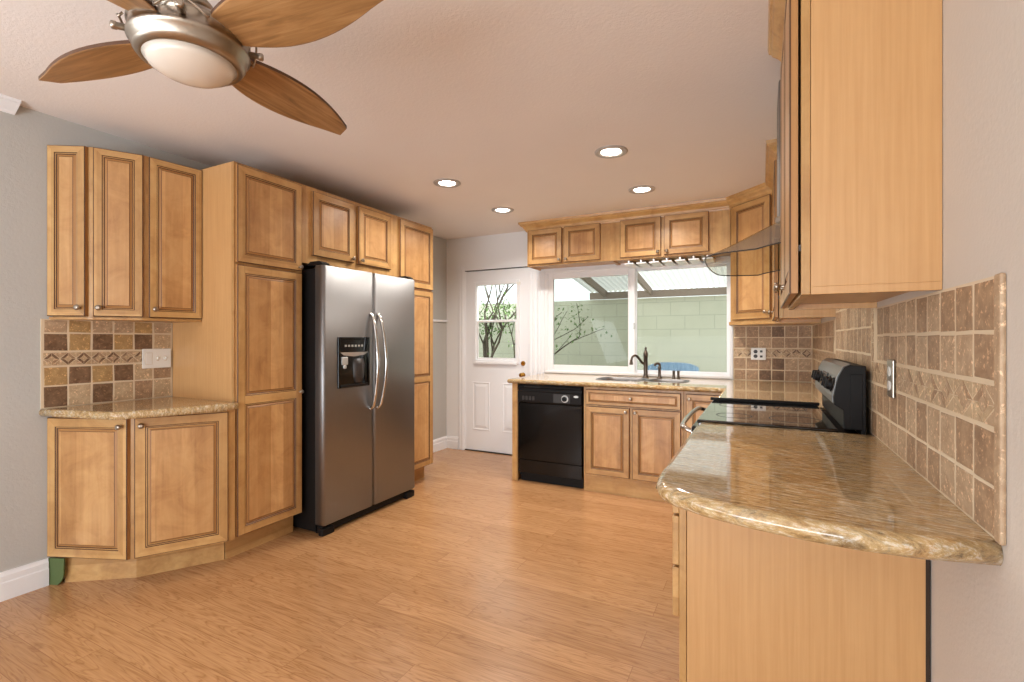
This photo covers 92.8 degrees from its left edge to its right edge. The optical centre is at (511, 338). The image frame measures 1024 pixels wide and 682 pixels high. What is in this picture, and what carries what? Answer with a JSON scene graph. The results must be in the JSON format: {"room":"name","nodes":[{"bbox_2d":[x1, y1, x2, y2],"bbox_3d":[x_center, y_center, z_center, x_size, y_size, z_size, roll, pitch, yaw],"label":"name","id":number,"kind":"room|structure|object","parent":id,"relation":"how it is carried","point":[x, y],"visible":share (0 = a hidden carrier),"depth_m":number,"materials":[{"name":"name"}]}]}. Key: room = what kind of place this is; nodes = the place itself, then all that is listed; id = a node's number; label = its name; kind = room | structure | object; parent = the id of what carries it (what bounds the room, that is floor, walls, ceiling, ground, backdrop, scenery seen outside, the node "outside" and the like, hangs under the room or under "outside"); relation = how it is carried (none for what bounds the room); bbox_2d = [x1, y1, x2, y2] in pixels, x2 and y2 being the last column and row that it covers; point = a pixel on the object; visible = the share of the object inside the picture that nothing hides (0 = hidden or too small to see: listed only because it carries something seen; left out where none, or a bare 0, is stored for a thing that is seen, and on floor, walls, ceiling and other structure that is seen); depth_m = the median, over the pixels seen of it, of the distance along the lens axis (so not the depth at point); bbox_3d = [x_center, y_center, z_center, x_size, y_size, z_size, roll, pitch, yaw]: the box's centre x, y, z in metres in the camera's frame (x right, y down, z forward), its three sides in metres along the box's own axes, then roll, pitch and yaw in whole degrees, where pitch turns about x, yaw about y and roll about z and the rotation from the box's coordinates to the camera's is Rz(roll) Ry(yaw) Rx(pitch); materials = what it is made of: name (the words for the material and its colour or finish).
{"room":"kitchen","nodes":[
{"label":"kitchen","id":0,"kind":"room"},
{"bbox_2d":[0,106,446,578],"bbox_3d":[-2.536,0.085,2.416,0.120,2.500,7.780,0,0,27],"label":"wall","id":1,"kind":"structure","parent":0,"point":[25,136],"depth_m":2.46,"materials":[{"name":"grey paint"}]},
{"bbox_2d":[0,94,21,114],"bbox_3d":[-3.304,-1.138,0.698,0.084,0.055,3.822,0,0,27],"label":"trim","id":2,"kind":"structure","parent":1,"relation":"attached to","point":[10,105],"depth_m":2.37,"materials":[{"name":"white paint"}]},
{"bbox_2d":[41,319,171,408],"bbox_3d":[-2.278,0.127,2.780,0.007,0.462,0.624,0,0,27],"label":"tile backsplash","id":3,"kind":"structure","parent":1,"relation":"attached to","point":[83,362],"depth_m":2.72,"materials":[{"name":"beige tile"}]},
{"bbox_2d":[142,348,170,368],"bbox_3d":[-2.163,0.118,2.972,0.018,0.118,0.158,0,0,27],"label":"switch plate","id":4,"kind":"object","parent":3,"relation":"attached to","point":[151,358],"visible":1,"depth_m":2.97,"materials":[{"name":"white plastic"}]},
{"bbox_2d":[47,145,201,322],"bbox_3d":[-2.134,-0.555,2.720,0.336,0.909,0.600,0,0,27],"label":"upper cabinet","id":5,"kind":"object","parent":1,"relation":"attached to","point":[124,229],"visible":1,"depth_m":2.62,"materials":[{"name":"brown wood"}]},
{"bbox_2d":[0,436,446,601],"bbox_3d":[-2.485,1.206,2.367,0.016,0.138,7.540,0,0,27],"label":"baseboard","id":6,"kind":"structure","parent":1,"relation":"attached to","point":[14,582],"depth_m":2.45,"materials":[{"name":"white paint"}]},
{"bbox_2d":[302,184,397,276],"bbox_3d":[-1.409,-0.757,3.735,0.663,0.515,0.940,0,0,27],"label":"upper cabinet","id":7,"kind":"object","parent":1,"relation":"attached to","point":[337,231],"visible":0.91,"depth_m":3.51,"materials":[{"name":"brown wood"}]},
{"bbox_2d":[433,319,447,321],"bbox_3d":[-0.952,-0.209,5.346,0.020,0.025,0.840,0,0,27],"label":"trim","id":8,"kind":"structure","parent":1,"relation":"attached to","point":[434,320],"depth_m":5.57,"materials":[{"name":"white paint"}]},
{"bbox_2d":[0,448,678,681],"bbox_3d":[-0.880,1.305,1.487,3.875,0.060,7.640,0,0,27],"label":"floor","id":9,"kind":"structure","parent":0,"point":[481,574],"depth_m":2.34,"materials":[{"name":"brown wood"}]},
{"bbox_2d":[48,557,64,584],"bbox_3d":[-2.362,1.206,2.529,0.088,0.138,0.008,0,0,5],"label":"scrap","id":10,"kind":"object","parent":9,"relation":"on","point":[56,565],"visible":1,"depth_m":2.53,"materials":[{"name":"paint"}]},
{"bbox_2d":[47,410,234,581],"bbox_3d":[-1.990,0.838,2.646,0.649,0.875,0.600,0,0,27],"label":"base cabinet","id":11,"kind":"object","parent":9,"relation":"on","point":[127,498],"visible":0.94,"depth_m":2.54,"materials":[{"name":"brown wood"}]},
{"bbox_2d":[39,396,238,419],"bbox_3d":[-1.985,0.379,2.625,0.667,0.040,0.631,0,0,27],"label":"countertop","id":12,"kind":"structure","parent":11,"relation":"on","point":[170,405],"depth_m":2.55,"materials":[{"name":"beige stone"}]},
{"bbox_2d":[172,161,303,558],"bbox_3d":[-1.730,0.130,3.111,0.663,2.290,0.462,0,0,27],"label":"pantry cabinet","id":13,"kind":"object","parent":9,"relation":"on","point":[245,349],"visible":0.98,"depth_m":2.91,"materials":[{"name":"brown wood"}]},
{"bbox_2d":[293,261,413,536],"bbox_3d":[-1.296,0.384,3.696,0.846,1.782,0.934,0,0,27],"label":"refrigerator","id":14,"kind":"object","parent":9,"relation":"on","point":[358,326],"visible":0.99,"depth_m":3.36,"materials":[{"name":"silver metal"}]},
{"bbox_2d":[398,217,432,481],"bbox_3d":[-1.087,0.130,4.363,0.663,2.290,0.468,0,0,27],"label":"pantry cabinet","id":15,"kind":"object","parent":9,"relation":"on","point":[415,240],"visible":0.34,"depth_m":4.29,"materials":[{"name":"brown wood"}]},
{"bbox_2d":[512,383,520,480],"bbox_3d":[0.211,0.838,4.760,0.055,0.874,0.810,0,0,27],"label":"end panel","id":16,"kind":"object","parent":9,"relation":"on","point":[516,474],"visible":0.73,"depth_m":4.40,"materials":[{"name":"brown wood"}]},
{"bbox_2d":[518,384,583,488],"bbox_3d":[0.453,0.840,4.495,0.600,0.870,0.650,0,0,27],"label":"dishwasher","id":17,"kind":"object","parent":9,"relation":"on","point":[551,417],"visible":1,"depth_m":4.23,"materials":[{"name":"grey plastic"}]},
{"bbox_2d":[584,387,683,501],"bbox_3d":[1.275,0.838,4.184,1.120,0.874,0.851,0,0,27],"label":"base cabinet","id":18,"kind":"object","parent":9,"relation":"on","point":[631,435],"visible":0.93,"depth_m":3.92,"materials":[{"name":"brown wood"}]},
{"bbox_2d":[684,391,720,441],"bbox_3d":[1.699,0.838,3.489,0.905,0.874,1.700,0,0,27],"label":"base cabinet","id":19,"kind":"object","parent":9,"relation":"on","point":[692,400],"visible":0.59,"depth_m":3.69,"materials":[{"name":"brown wood"}]},
{"bbox_2d":[507,373,825,409],"bbox_3d":[1.030,0.379,3.833,2.419,0.040,1.717,0,0,27],"label":"countertop","id":20,"kind":"structure","parent":19,"relation":"on","point":[728,388],"depth_m":3.81,"materials":[{"name":"beige stone"}]},
{"bbox_2d":[629,347,648,377],"bbox_3d":[1.177,0.217,4.521,0.195,0.284,0.060,0,0,-10],"label":"kitchen faucet","id":21,"kind":"object","parent":20,"relation":"on","point":[645,354],"visible":1,"depth_m":4.51,"materials":[{"name":"grey metal"}]},
{"bbox_2d":[596,377,689,382],"bbox_3d":[1.140,0.467,4.277,0.788,0.224,0.438,0,0,27],"label":"sink","id":22,"kind":"object","parent":20,"relation":"in","point":[601,378],"visible":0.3,"depth_m":4.36,"materials":[{"name":"silver metal"}]},
{"bbox_2d":[653,362,661,377],"bbox_3d":[1.341,0.286,4.480,0.077,0.146,0.048,0,0,18],"label":"sprayer","id":23,"kind":"object","parent":20,"relation":"on","point":[656,363],"visible":1,"depth_m":4.46,"materials":[{"name":"grey metal"}]},
{"bbox_2d":[680,358,865,434],"bbox_3d":[1.204,0.671,2.338,0.695,1.148,0.761,0,0,27],"label":"electric range","id":24,"kind":"object","parent":9,"relation":"on","point":[841,383],"visible":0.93,"depth_m":2.09,"materials":[{"name":"silver metal"}]},
{"bbox_2d":[680,406,706,433],"bbox_3d":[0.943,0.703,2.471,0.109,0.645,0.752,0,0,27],"label":"handle","id":25,"kind":"object","parent":24,"relation":"in","point":[683,426],"depth_m":2.30,"materials":[{"name":"metal"}]},
{"bbox_2d":[697,397,837,432],"bbox_3d":[1.203,0.351,2.339,0.528,0.036,0.760,0,0,27],"label":"cooktop","id":26,"kind":"object","parent":24,"relation":"in","point":[796,415],"depth_m":2.25,"materials":[{"name":"black glass"}]},
{"bbox_2d":[672,505,929,681],"bbox_3d":[0.908,0.840,1.663,0.650,0.871,0.672,0,0,27],"label":"base cabinet","id":27,"kind":"object","parent":9,"relation":"on","point":[751,605],"visible":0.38,"depth_m":1.36,"materials":[{"name":"brown wood"}]},
{"bbox_2d":[656,423,1002,565],"bbox_3d":[0.818,0.381,1.458,0.626,0.044,1.122,0,0,27],"label":"countertop","id":28,"kind":"structure","parent":27,"relation":"on","point":[845,490],"depth_m":1.14,"materials":[{"name":"beige stone"}]},
{"bbox_2d":[0,0,780,239],"bbox_3d":[-0.849,-1.205,1.549,3.875,0.080,7.780,0,0,27],"label":"ceiling","id":29,"kind":"structure","parent":0,"point":[513,102],"depth_m":2.40,"materials":[{"name":"paint"}]},
{"bbox_2d":[38,0,382,134],"bbox_3d":[-0.908,-0.950,1.379,0.950,0.430,0.950,0,0,-26],"label":"ceiling fan","id":30,"kind":"object","parent":29,"relation":"hanging from","point":[193,43],"visible":1,"depth_m":1.33,"materials":[{"name":"brown wood"}]},
{"bbox_2d":[433,178,460,187],"bbox_3d":[-0.484,-1.159,3.635,0.204,0.010,0.204,0,0,27],"label":"recessed light","id":31,"kind":"object","parent":29,"relation":"in","point":[444,183],"visible":1,"depth_m":3.62,"materials":[{"name":"beige glass"}]},
{"bbox_2d":[491,207,513,213],"bbox_3d":[-0.084,-1.159,4.394,0.204,0.010,0.204,0,0,27],"label":"recessed light","id":32,"kind":"object","parent":29,"relation":"in","point":[502,210],"visible":1,"depth_m":4.38,"materials":[{"name":"beige glass"}]},
{"bbox_2d":[594,145,627,158],"bbox_3d":[0.615,-1.159,3.027,0.204,0.010,0.204,0,0,27],"label":"recessed light","id":33,"kind":"object","parent":29,"relation":"in","point":[610,151],"visible":1,"depth_m":3.01,"materials":[{"name":"beige glass"}]},
{"bbox_2d":[628,185,654,193],"bbox_3d":[1.011,-1.159,3.792,0.204,0.010,0.204,0,0,27],"label":"recessed light","id":34,"kind":"object","parent":29,"relation":"in","point":[643,189],"visible":1,"depth_m":3.78,"materials":[{"name":"beige glass"}]},
{"bbox_2d":[447,231,793,436],"bbox_3d":[0.897,0.085,4.947,3.675,2.500,0.140,0,0,27],"label":"wall","id":35,"kind":"structure","parent":0,"point":[505,250],"depth_m":5.62,"materials":[{"name":"white paint"}]},
{"bbox_2d":[447,436,458,448],"bbox_3d":[-0.689,1.206,5.674,0.156,0.138,0.016,0,0,27],"label":"baseboard","id":36,"kind":"structure","parent":35,"relation":"attached to","point":[452,442],"depth_m":5.67,"materials":[{"name":"white paint"}]},
{"bbox_2d":[458,265,544,455],"bbox_3d":[-0.131,0.212,5.401,1.075,2.125,0.112,0,0,27],"label":"door","id":37,"kind":"structure","parent":35,"relation":"in","point":[485,393],"depth_m":5.45,"materials":[{"name":"white paint"}]},
{"bbox_2d":[527,223,616,270],"bbox_3d":[0.590,-0.944,4.825,0.850,0.438,0.355,0,0,27],"label":"upper cabinet","id":38,"kind":"object","parent":35,"relation":"attached to","point":[588,244],"visible":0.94,"depth_m":4.70,"materials":[{"name":"brown wood"}]},
{"bbox_2d":[544,258,732,378],"bbox_3d":[1.168,-0.182,4.765,1.814,1.070,0.116,0,0,27],"label":"window","id":39,"kind":"structure","parent":35,"relation":"in","point":[549,276],"depth_m":4.75,"materials":[{"name":"white plastic"}]},
{"bbox_2d":[610,209,730,264],"bbox_3d":[1.421,-0.944,4.398,1.018,0.438,0.355,0,0,27],"label":"upper cabinet","id":40,"kind":"object","parent":35,"relation":"attached to","point":[704,232],"visible":0.88,"depth_m":4.25,"materials":[{"name":"brown wood"}]},
{"bbox_2d":[518,139,776,231],"bbox_3d":[1.205,-1.121,4.084,0.958,0.088,2.964,0,0,-35],"label":"crown molding","id":41,"kind":"structure","parent":40,"relation":"attached to","point":[726,203],"depth_m":4.21,"materials":[{"name":"brown wood"}]},
{"bbox_2d":[624,254,715,268],"bbox_3d":[1.430,-0.703,4.425,0.760,0.040,0.280,0,0,27],"label":"stemware rack","id":42,"kind":"object","parent":40,"relation":"attached to","point":[694,259],"visible":0.98,"depth_m":4.37,"materials":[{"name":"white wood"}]},
{"bbox_2d":[733,325,811,381],"bbox_3d":[2.228,0.117,4.180,0.599,0.482,0.007,0,0,27],"label":"tile backsplash","id":43,"kind":"structure","parent":35,"relation":"attached to","point":[788,348],"depth_m":4.16,"materials":[{"name":"beige tile"}]},
{"bbox_2d":[751,348,765,359],"bbox_3d":[2.133,0.129,4.218,0.116,0.104,0.008,0,0,27],"label":"outlet plate","id":44,"kind":"object","parent":43,"relation":"attached to","point":[756,353],"visible":1,"depth_m":4.22,"materials":[{"name":"white plastic"}]},
{"bbox_2d":[821,0,1023,681],"bbox_3d":[0.839,0.085,0.682,0.120,2.500,7.780,0,0,27],"label":"wall","id":45,"kind":"structure","parent":0,"point":[977,610],"depth_m":0.92,"materials":[{"name":"beige paint"}]},
{"bbox_2d":[705,80,780,275],"bbox_3d":[1.259,-0.761,2.310,0.619,0.807,0.906,0,0,27],"label":"range hood","id":46,"kind":"object","parent":45,"relation":"attached to","point":[777,220],"visible":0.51,"depth_m":2.20,"materials":[{"name":"silver metal"}]},
{"bbox_2d":[729,194,820,325],"bbox_3d":[2.075,-0.638,3.901,0.620,1.050,0.640,0,0,27],"label":"upper cabinet","id":47,"kind":"object","parent":45,"relation":"attached to","point":[751,221],"visible":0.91,"depth_m":3.80,"materials":[{"name":"brown wood"}]},
{"bbox_2d":[768,160,835,321],"bbox_3d":[1.872,-0.644,3.197,0.340,1.038,0.818,0,0,27],"label":"upper cabinet","id":48,"kind":"object","parent":45,"relation":"attached to","point":[779,314],"visible":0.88,"depth_m":2.91,"materials":[{"name":"brown wood"}]},
{"bbox_2d":[773,0,941,309],"bbox_3d":[1.023,-0.639,1.546,0.340,1.048,0.745,0,0,27],"label":"upper cabinet","id":49,"kind":"object","parent":45,"relation":"attached to","point":[861,80],"visible":1,"depth_m":1.21,"materials":[{"name":"brown wood"}]},
{"bbox_2d":[768,0,784,61],"bbox_3d":[1.001,-1.121,1.518,0.355,0.088,0.817,0,0,27],"label":"crown molding","id":50,"kind":"structure","parent":49,"relation":"attached to","point":[776,8],"depth_m":1.76,"materials":[{"name":"brown wood"}]},
{"bbox_2d":[812,273,1005,545],"bbox_3d":[1.671,-0.157,2.443,0.010,1.030,3.604,0,0,27],"label":"tile backsplash","id":51,"kind":"structure","parent":45,"relation":"attached to","point":[945,419],"depth_m":1.11,"materials":[{"name":"beige tile"}]},
{"bbox_2d":[887,359,894,398],"bbox_3d":[1.201,0.125,1.547,0.009,0.120,0.078,0,0,27],"label":"outlet plate","id":52,"kind":"object","parent":51,"relation":"attached to","point":[890,363],"visible":1,"depth_m":1.53,"materials":[{"name":"silver metal"}]},
{"bbox_2d":[887,380,890,389],"bbox_3d":[1.198,0.147,1.548,0.003,0.032,0.033,0,0,27],"label":"socket","id":53,"kind":"object","parent":52,"relation":"attached to","point":[888,381],"depth_m":1.55,"materials":[{"name":"white plastic"}]},
{"bbox_2d":[887,366,890,376],"bbox_3d":[1.198,0.103,1.548,0.003,0.032,0.033,0,0,27],"label":"socket","id":54,"kind":"object","parent":52,"relation":"attached to","point":[888,367],"depth_m":1.55,"materials":[{"name":"white plastic"}]},
{"label":"outside","id":55,"kind":"structure","parent":0,"visible":0},
{"bbox_3d":[2.145,1.335,6.363,12.000,0.080,3.520,0,0,27],"label":"ground","id":56,"kind":"structure","parent":55,"visible":0},
{"bbox_2d":[479,284,611,357],"bbox_3d":[0.130,-0.240,7.261,2.392,3.080,1.612,0,0,-18],"label":"tree","id":57,"kind":"object","parent":56,"relation":"on","point":[499,305],"visible":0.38,"depth_m":7.19,"materials":[{"name":"green plant"}]},
{"bbox_2d":[479,295,726,371],"bbox_3d":[2.606,0.335,7.261,12.000,1.920,0.200,0,0,27],"label":"wall","id":58,"kind":"structure","parent":56,"relation":"on","point":[689,329],"depth_m":7.47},
{"bbox_2d":[648,362,698,370],"bbox_3d":[1.872,0.792,5.788,0.615,1.008,0.583,0,0,27],"label":"patio chair","id":59,"kind":"object","parent":56,"relation":"on","point":[667,366],"visible":0.16,"depth_m":6.00,"materials":[{"name":"blue plastic"}]},
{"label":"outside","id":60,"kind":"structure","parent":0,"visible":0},
{"bbox_2d":[572,266,726,299],"bbox_3d":[3.201,-0.901,5.410,5.650,0.548,2.690,0,0,27],"label":"patio cover","id":61,"kind":"object","parent":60,"point":[649,281],"visible":0.12,"depth_m":7.00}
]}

